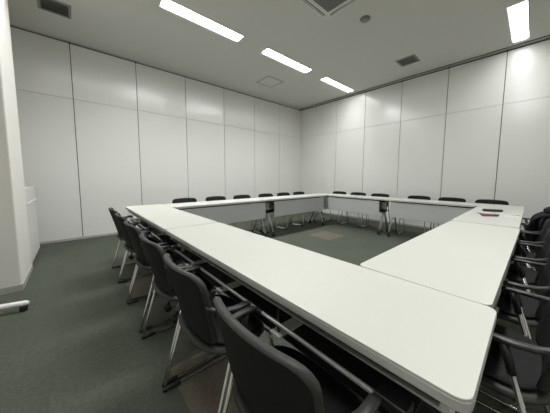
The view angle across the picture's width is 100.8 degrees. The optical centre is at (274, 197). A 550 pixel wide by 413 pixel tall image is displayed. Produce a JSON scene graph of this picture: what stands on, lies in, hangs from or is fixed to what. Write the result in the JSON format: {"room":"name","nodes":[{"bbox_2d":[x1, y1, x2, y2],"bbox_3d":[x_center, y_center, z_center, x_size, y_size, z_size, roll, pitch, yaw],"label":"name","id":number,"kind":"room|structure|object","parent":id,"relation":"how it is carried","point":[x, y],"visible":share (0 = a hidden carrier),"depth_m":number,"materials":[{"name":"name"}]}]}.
{"room":"conference room","nodes":[
{"label":"conference room","id":0,"kind":"room"},
{"bbox_2d":[10,25,300,241],"bbox_3d":[-1.796,-1.051,5.444,7.200,3.345,0.106,-4,7,-41],"label":"wall","id":1,"kind":"structure","parent":0,"point":[100,131],"depth_m":4.41,"materials":[{"name":"white paint"}]},
{"bbox_2d":[10,24,298,109],"bbox_3d":[-1.798,-2.705,5.219,6.880,0.010,0.012,-4,7,-41],"label":"trim","id":2,"kind":"structure","parent":1,"relation":"attached to","point":[10,24],"depth_m":4.31,"materials":[{"name":"grey metal"}]},
{"bbox_2d":[40,213,271,243],"bbox_3d":[-1.769,0.601,5.551,7.000,0.034,0.008,-4,7,-41],"label":"baseboard","id":3,"kind":"structure","parent":1,"relation":"attached to","point":[62,240],"depth_m":4.03,"materials":[{"name":"grey plastic"}]},
{"bbox_2d":[0,212,544,412],"bbox_3d":[0.447,0.897,3.061,7.200,0.100,6.900,-4,7,-41],"label":"floor","id":4,"kind":"structure","parent":0,"point":[78,346],"depth_m":1.60,"materials":[{"name":"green carpet"}]},
{"bbox_2d":[0,300,29,311],"bbox_3d":[-2.273,0.473,1.758,0.490,0.950,0.050,-2,6,-26],"label":"stand","id":5,"kind":"object","parent":4,"relation":"on","point":[23,305],"visible":1,"depth_m":1.86,"materials":[{"name":"white metal"}]},
{"bbox_2d":[0,0,31,288],"bbox_3d":[-2.984,-0.762,2.094,0.765,3.345,0.710,-4,7,-41],"label":"wall pier","id":6,"kind":"object","parent":4,"relation":"on","point":[15,251],"visible":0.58,"depth_m":2.18,"materials":[{"name":"paint"}]},
{"bbox_2d":[0,263,32,294],"bbox_3d":[-2.986,0.875,2.238,0.771,0.060,0.716,-4,7,-41],"label":"baseboard","id":7,"kind":"object","parent":6,"relation":"attached to","point":[21,287],"visible":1,"depth_m":2.20,"materials":[{"name":"grey plastic"}]},
{"bbox_2d":[25,186,39,262],"bbox_3d":[-3.521,0.367,2.813,0.769,0.965,0.900,-4,7,-41],"label":"base cabinet","id":8,"kind":"object","parent":4,"relation":"on","point":[31,198],"visible":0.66,"depth_m":2.99,"materials":[{"name":"white paint"}]},
{"bbox_2d":[108,207,152,281],"bbox_3d":[-1.666,0.489,2.675,0.438,0.762,0.504,-4,7,-41],"label":"chair","id":9,"kind":"object","parent":4,"relation":"on","point":[112,211],"visible":0.35,"depth_m":2.50,"materials":[{"name":"grey plastic"}]},
{"bbox_2d":[115,213,158,302],"bbox_3d":[-1.321,0.525,2.288,0.438,0.762,0.504,-4,7,-41],"label":"chair","id":10,"kind":"object","parent":4,"relation":"on","point":[128,246],"visible":0.48,"depth_m":2.10,"materials":[{"name":"grey plastic"}]},
{"bbox_2d":[147,237,158,242],"bbox_3d":[-1.312,0.464,2.290,0.288,0.037,0.395,-4,7,-41],"label":"cushion","id":11,"kind":"object","parent":10,"relation":"on","point":[151,239],"depth_m":2.40,"materials":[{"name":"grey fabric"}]},
{"bbox_2d":[124,220,185,332],"bbox_3d":[-0.977,0.560,1.900,0.438,0.762,0.504,-4,7,-41],"label":"chair","id":12,"kind":"object","parent":4,"relation":"on","point":[141,259],"visible":0.57,"depth_m":1.70,"materials":[{"name":"grey plastic"}]},
{"bbox_2d":[148,250,178,264],"bbox_3d":[-0.968,0.499,1.902,0.288,0.037,0.395,-4,7,-41],"label":"cushion","id":13,"kind":"object","parent":12,"relation":"on","point":[175,259],"depth_m":1.85,"materials":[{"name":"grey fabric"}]},
{"bbox_2d":[125,204,216,311],"bbox_3d":[-1.271,0.524,2.591,0.452,0.710,1.789,-4,7,-41],"label":"folding table","id":14,"kind":"object","parent":4,"relation":"on","point":[156,218],"visible":0.62,"depth_m":2.25,"materials":[{"name":"laminate"}]},
{"bbox_2d":[129,218,178,245],"bbox_3d":[-1.277,0.338,2.569,0.385,0.006,1.577,-4,7,-41],"label":"shelf","id":15,"kind":"object","parent":14,"relation":"attached to","point":[157,233],"depth_m":2.27,"materials":[{"name":"black"}]},
{"bbox_2d":[139,233,219,386],"bbox_3d":[-0.604,0.599,1.480,0.438,0.762,0.504,-4,7,-41],"label":"chair","id":16,"kind":"object","parent":4,"relation":"on","point":[162,284],"visible":0.58,"depth_m":1.28,"materials":[{"name":"grey plastic"}]},
{"bbox_2d":[173,272,210,293],"bbox_3d":[-0.595,0.538,1.482,0.288,0.037,0.395,-4,7,-41],"label":"cushion","id":17,"kind":"object","parent":16,"relation":"on","point":[208,284],"depth_m":1.44,"materials":[{"name":"grey fabric"}]},
{"bbox_2d":[172,198,196,203],"bbox_3d":[-1.388,0.402,3.678,0.504,0.762,0.438,-4,7,-41],"label":"chair","id":18,"kind":"object","parent":4,"relation":"on","point":[178,200],"visible":0.07,"depth_m":3.78,"materials":[{"name":"grey plastic"}]},
{"bbox_2d":[163,198,269,251],"bbox_3d":[-0.869,0.423,3.768,1.709,0.710,0.452,-4,7,-41],"label":"folding table","id":19,"kind":"object","parent":4,"relation":"on","point":[247,209],"visible":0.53,"depth_m":3.63,"materials":[{"name":"white laminate"}]},
{"bbox_2d":[162,253,273,412],"bbox_3d":[-0.268,0.634,1.094,0.438,0.762,0.504,-4,7,-41],"label":"chair","id":20,"kind":"object","parent":4,"relation":"on","point":[198,319],"visible":0.73,"depth_m":0.90,"materials":[{"name":"grey plastic"}]},
{"bbox_2d":[209,294,259,343],"bbox_3d":[-0.259,0.573,1.097,0.288,0.037,0.395,-4,7,-41],"label":"cushion","id":21,"kind":"object","parent":20,"relation":"on","point":[253,325],"depth_m":1.05,"materials":[{"name":"grey fabric"}]},
{"bbox_2d":[206,196,236,227],"bbox_3d":[-0.968,0.371,4.048,0.504,0.762,0.438,-4,7,-41],"label":"chair","id":22,"kind":"object","parent":4,"relation":"on","point":[212,198],"visible":0.11,"depth_m":4.15,"materials":[{"name":"grey plastic"}]},
{"bbox_2d":[232,195,263,233],"bbox_3d":[-0.547,0.341,4.419,0.504,0.762,0.438,-4,7,-41],"label":"chair","id":23,"kind":"object","parent":4,"relation":"on","point":[235,196],"visible":0.18,"depth_m":4.51,"materials":[{"name":"grey plastic"}]},
{"bbox_2d":[256,193,285,232],"bbox_3d":[-0.092,0.307,4.820,0.504,0.762,0.438,-4,7,-41],"label":"chair","id":24,"kind":"object","parent":4,"relation":"on","point":[264,194],"visible":0.37,"depth_m":4.86,"materials":[{"name":"grey plastic"}]},
{"bbox_2d":[274,192,301,228],"bbox_3d":[0.302,0.278,5.167,0.504,0.762,0.438,-4,7,-41],"label":"chair","id":25,"kind":"object","parent":4,"relation":"on","point":[281,193],"visible":0.25,"depth_m":5.22,"materials":[{"name":"grey plastic"}]},
{"bbox_2d":[259,194,326,236],"bbox_3d":[0.419,0.328,4.903,1.709,0.710,0.452,-4,7,-41],"label":"folding table","id":26,"kind":"object","parent":4,"relation":"on","point":[290,204],"visible":0.9,"depth_m":4.62,"materials":[{"name":"metal"}]},
{"bbox_2d":[213,296,381,412],"bbox_3d":[0.066,0.670,0.707,0.438,0.762,0.504,-4,7,-41],"label":"chair","id":27,"kind":"object","parent":4,"relation":"on","point":[264,378],"visible":0.99,"depth_m":0.53,"materials":[{"name":"grey plastic"}]},
{"bbox_2d":[273,345,361,412],"bbox_3d":[0.075,0.609,0.710,0.288,0.037,0.395,-4,7,-41],"label":"cushion","id":28,"kind":"object","parent":27,"relation":"on","point":[337,398],"depth_m":0.72,"materials":[{"name":"grey fabric"}]},
{"bbox_2d":[291,192,316,225],"bbox_3d":[0.694,0.250,5.512,0.504,0.762,0.438,-4,7,-41],"label":"chair","id":29,"kind":"object","parent":4,"relation":"on","point":[294,193],"visible":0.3,"depth_m":5.54,"materials":[{"name":"grey plastic"}]},
{"bbox_2d":[166,222,496,412],"bbox_3d":[-0.078,0.648,1.248,0.452,0.710,1.789,-4,7,-41],"label":"folding table","id":30,"kind":"object","parent":4,"relation":"on","point":[418,348],"visible":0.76,"depth_m":0.71,"materials":[{"name":"white laminate"}]},
{"bbox_2d":[174,250,421,412],"bbox_3d":[-0.084,0.461,1.226,0.385,0.006,1.577,-4,7,-41],"label":"shelf","id":31,"kind":"object","parent":30,"relation":"attached to","point":[351,363],"depth_m":0.78,"materials":[{"name":"black"}]},
{"bbox_2d":[322,191,347,223],"bbox_3d":[1.523,0.233,5.738,0.438,0.762,0.504,-4,7,-41],"label":"chair","id":32,"kind":"object","parent":4,"relation":"on","point":[334,192],"visible":0.24,"depth_m":5.80,"materials":[{"name":"grey plastic"}]},
{"bbox_2d":[313,193,390,234],"bbox_3d":[1.651,0.310,5.166,0.452,0.710,1.789,-4,7,-41],"label":"folding table","id":33,"kind":"object","parent":4,"relation":"on","point":[370,205],"visible":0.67,"depth_m":4.80,"materials":[{"name":"metal"}]},
{"bbox_2d":[339,192,367,227],"bbox_3d":[1.861,0.268,5.358,0.438,0.762,0.504,-4,7,-41],"label":"chair","id":34,"kind":"object","parent":4,"relation":"on","point":[352,193],"visible":0.31,"depth_m":5.41,"materials":[{"name":"grey plastic"}]},
{"bbox_2d":[360,193,389,231],"bbox_3d":[2.206,0.304,4.970,0.438,0.762,0.504,-4,7,-41],"label":"chair","id":35,"kind":"object","parent":4,"relation":"on","point":[373,194],"visible":0.34,"depth_m":5.02,"materials":[{"name":"grey plastic"}]},
{"bbox_2d":[396,195,431,234],"bbox_3d":[2.709,0.356,4.403,0.438,0.762,0.504,-4,7,-41],"label":"chair","id":36,"kind":"object","parent":4,"relation":"on","point":[411,196],"visible":0.17,"depth_m":4.46,"materials":[{"name":"grey plastic"}]},
{"bbox_2d":[360,221,519,312],"bbox_3d":[1.173,0.634,1.468,1.709,0.710,0.452,-4,7,-41],"label":"folding table","id":37,"kind":"object","parent":4,"relation":"on","point":[465,260],"visible":0.49,"depth_m":1.12,"materials":[{"name":"laminate"}]},
{"bbox_2d":[429,197,465,230],"bbox_3d":[3.054,0.392,4.015,0.438,0.762,0.504,-4,7,-41],"label":"chair","id":38,"kind":"object","parent":4,"relation":"on","point":[452,199],"visible":0.09,"depth_m":4.10,"materials":[{"name":"grey plastic"}]},
{"bbox_2d":[385,198,524,236],"bbox_3d":[2.838,0.433,3.828,0.452,0.710,1.789,-4,7,-41],"label":"folding table","id":39,"kind":"object","parent":4,"relation":"on","point":[434,211],"visible":0.52,"depth_m":3.82,"materials":[{"name":"metal"}]},
{"bbox_2d":[451,206,524,239],"bbox_3d":[2.473,0.539,2.611,1.709,0.710,0.452,-4,7,-41],"label":"folding table","id":40,"kind":"object","parent":4,"relation":"on","point":[471,216],"visible":0.23,"depth_m":2.32,"materials":[{"name":"laminate"}]},
{"bbox_2d":[481,214,498,216],"bbox_3d":[2.266,0.190,2.399,0.150,0.021,0.021,1,5,10],"label":"marker pen","id":41,"kind":"object","parent":40,"relation":"on","point":[482,214],"visible":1,"depth_m":2.40,"materials":[{"name":"red plastic"}]},
{"bbox_2d":[482,209,502,211],"bbox_3d":[2.628,0.155,2.751,0.190,0.030,0.060,2,5,23],"label":"case","id":42,"kind":"object","parent":40,"relation":"on","point":[488,210],"visible":0.95,"depth_m":2.73,"materials":[{"name":"black plastic"}]},
{"bbox_2d":[500,214,518,218],"bbox_3d":[2.472,0.200,2.402,0.296,0.001,0.130,-5,7,-44],"label":"paper sheet","id":43,"kind":"object","parent":40,"relation":"on","point":[503,216],"visible":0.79,"depth_m":2.39,"materials":[{"name":"white paper"}]},
{"bbox_2d":[475,199,508,204],"bbox_3d":[3.398,0.427,3.627,0.438,0.762,0.504,-4,7,-41],"label":"chair","id":44,"kind":"object","parent":4,"relation":"on","point":[483,201],"visible":0.1,"depth_m":3.71,"materials":[{"name":"grey plastic"}]},
{"bbox_2d":[476,286,549,412],"bbox_3d":[0.866,0.656,0.896,0.504,0.762,0.438,-4,7,-41],"label":"chair","id":45,"kind":"object","parent":4,"relation":"on","point":[517,367],"visible":0.56,"depth_m":0.76,"materials":[{"name":"grey plastic"}]},
{"bbox_2d":[483,324,541,389],"bbox_3d":[0.859,0.595,0.900,0.395,0.037,0.288,-4,7,-41],"label":"cushion","id":46,"kind":"object","parent":45,"relation":"on","point":[528,366],"depth_m":0.81,"materials":[{"name":"grey fabric"}]},
{"bbox_2d":[478,256,549,412],"bbox_3d":[1.283,0.626,1.264,0.504,0.762,0.438,-4,7,-41],"label":"chair","id":47,"kind":"object","parent":4,"relation":"on","point":[532,309],"visible":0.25,"depth_m":1.14,"materials":[{"name":"grey plastic"}]},
{"bbox_2d":[496,285,538,317],"bbox_3d":[1.276,0.565,1.267,0.395,0.037,0.288,-4,7,-41],"label":"cushion","id":48,"kind":"object","parent":47,"relation":"on","point":[530,305],"depth_m":1.18,"materials":[{"name":"grey fabric"}]},
{"bbox_2d":[506,233,549,292],"bbox_3d":[1.686,0.596,1.619,0.504,0.762,0.438,-4,7,-41],"label":"chair","id":49,"kind":"object","parent":4,"relation":"on","point":[532,276],"visible":0.32,"depth_m":1.57,"materials":[{"name":"grey plastic"}]},
{"bbox_2d":[506,264,536,282],"bbox_3d":[1.679,0.535,1.623,0.395,0.037,0.288,-4,7,-41],"label":"cushion","id":50,"kind":"object","parent":49,"relation":"on","point":[530,274],"depth_m":1.57,"materials":[{"name":"grey fabric"}]},
{"bbox_2d":[518,218,542,268],"bbox_3d":[2.913,0.506,2.700,0.504,0.762,0.438,-4,7,-41],"label":"chair","id":51,"kind":"object","parent":4,"relation":"on","point":[525,219],"visible":0.09,"depth_m":2.68,"materials":[{"name":"grey plastic"}]},
{"bbox_2d":[513,221,549,269],"bbox_3d":[2.104,0.566,1.987,0.504,0.762,0.438,-4,7,-41],"label":"chair","id":52,"kind":"object","parent":4,"relation":"on","point":[546,230],"visible":0.23,"depth_m":1.96,"materials":[{"name":"grey plastic"}]},
{"bbox_2d":[514,249,535,258],"bbox_3d":[2.096,0.505,1.990,0.395,0.037,0.288,-4,7,-41],"label":"cushion","id":53,"kind":"object","parent":52,"relation":"on","point":[517,252],"depth_m":1.99,"materials":[{"name":"grey fabric"}]},
{"bbox_2d":[516,217,549,252],"bbox_3d":[2.508,0.536,2.343,0.504,0.762,0.438,-4,7,-41],"label":"chair","id":54,"kind":"object","parent":4,"relation":"on","point":[545,220],"visible":0.11,"depth_m":2.20,"materials":[{"name":"grey plastic"}]},
{"bbox_2d":[521,206,549,241],"bbox_3d":[2.630,0.348,2.189,0.522,0.530,0.367,-4,7,-41],"label":"jacket","id":55,"kind":"object","parent":54,"relation":"on","point":[533,224],"visible":0.82,"depth_m":2.16,"materials":[{"name":"black fabric"}]},
{"bbox_2d":[8,0,549,108],"bbox_3d":[0.462,-2.560,2.757,7.200,0.150,6.900,-4,7,-41],"label":"ceiling","id":56,"kind":"structure","parent":0,"point":[358,56],"depth_m":3.62,"materials":[{"name":"paint"}]},
{"bbox_2d":[37,0,70,18],"bbox_3d":[-2.913,-2.516,3.008,0.330,0.010,0.330,-4,7,-41],"label":"ceiling vent","id":57,"kind":"object","parent":56,"relation":"in","point":[53,6],"visible":1,"depth_m":3.02,"materials":[{"name":"black metal"}]},
{"bbox_2d":[159,0,242,41],"bbox_3d":[-1.010,-2.555,3.314,1.198,0.033,0.198,-4,7,-41],"label":"recessed light","id":58,"kind":"object","parent":56,"relation":"in","point":[168,5],"visible":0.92,"depth_m":3.26,"materials":[{"name":"white plastic"}]},
{"bbox_2d":[256,76,283,86],"bbox_3d":[-0.119,-2.712,5.350,0.460,0.005,0.460,-4,7,-41],"label":"access hatch","id":59,"kind":"object","parent":56,"relation":"attached to","point":[269,81],"visible":1,"depth_m":5.32,"materials":[{"name":"paint"}]},
{"bbox_2d":[262,49,310,72],"bbox_3d":[0.260,-2.648,4.433,1.198,0.033,0.198,-4,7,-41],"label":"recessed light","id":60,"kind":"object","parent":56,"relation":"in","point":[267,52],"visible":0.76,"depth_m":4.41,"materials":[{"name":"glowing white diffuser plastic"}]},
{"bbox_2d":[299,0,358,19],"bbox_3d":[0.679,-2.445,2.551,0.950,0.040,0.950,-4,7,-41],"label":"air conditioner","id":61,"kind":"object","parent":56,"relation":"attached to","point":[326,9],"visible":1,"depth_m":2.93,"materials":[{"name":"beige plastic"}]},
{"bbox_2d":[302,0,324,15],"bbox_3d":[0.397,-2.463,2.869,0.740,0.004,0.040,-4,7,-41],"label":"outlet","id":62,"kind":"object","parent":61,"relation":"attached to","point":[308,3],"depth_m":2.96,"materials":[{"name":"beige plastic"}]},
{"bbox_2d":[313,0,346,11],"bbox_3d":[0.679,-2.433,2.552,0.700,0.007,0.700,-4,7,-41],"label":"grille","id":63,"kind":"object","parent":61,"relation":"attached to","point":[326,5],"depth_m":2.90,"materials":[{"name":"white metal"}]},
{"bbox_2d":[330,0,355,15],"bbox_3d":[0.997,-2.456,2.833,0.040,0.008,0.740,-4,7,-41],"label":"outlet","id":64,"kind":"object","parent":61,"relation":"attached to","point":[350,2],"depth_m":2.96,"materials":[{"name":"beige plastic"}]},
{"bbox_2d":[320,77,353,92],"bbox_3d":[1.534,-2.741,5.555,1.198,0.033,0.198,-4,7,-41],"label":"recessed light","id":65,"kind":"object","parent":56,"relation":"in","point":[326,80],"visible":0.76,"depth_m":5.58,"materials":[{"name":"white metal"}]},
{"bbox_2d":[360,15,370,22],"bbox_3d":[1.272,-2.504,3.213,0.140,0.034,0.140,-4,7,-41],"label":"smoke detector","id":66,"kind":"object","parent":56,"relation":"attached to","point":[366,18],"visible":1,"depth_m":3.18,"materials":[{"name":"grey plastic"}]},
{"bbox_2d":[395,54,419,66],"bbox_3d":[2.540,-2.611,4.356,0.330,0.010,0.330,-4,7,-41],"label":"ceiling vent","id":67,"kind":"object","parent":56,"relation":"in","point":[413,58],"visible":1,"depth_m":4.34,"materials":[{"name":"black metal"}]},
{"bbox_2d":[506,0,529,43],"bbox_3d":[3.567,-2.537,3.325,1.198,0.033,0.198,-4,7,-41],"label":"recessed light","id":68,"kind":"object","parent":56,"relation":"in","point":[518,14],"visible":0.9,"depth_m":3.28,"materials":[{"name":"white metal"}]},
{"bbox_2d":[300,38,549,229],"bbox_3d":[3.112,-1.014,5.251,0.106,3.345,6.900,-4,7,-41],"label":"wall","id":69,"kind":"structure","parent":0,"point":[471,131],"depth_m":4.69,"materials":[{"name":"white paint"}]},
{"bbox_2d":[311,211,432,228],"bbox_3d":[3.067,0.638,5.363,0.008,0.034,6.700,-4,7,-41],"label":"baseboard","id":70,"kind":"structure","parent":69,"relation":"attached to","point":[311,211],"depth_m":5.88,"materials":[{"name":"grey plastic"}]},
{"bbox_2d":[299,35,549,109],"bbox_3d":[3.041,-2.669,5.036,0.115,0.010,6.700,-4,7,-41],"label":"trim","id":71,"kind":"structure","parent":69,"relation":"attached to","point":[547,36],"depth_m":4.56,"materials":[{"name":"grey metal"}]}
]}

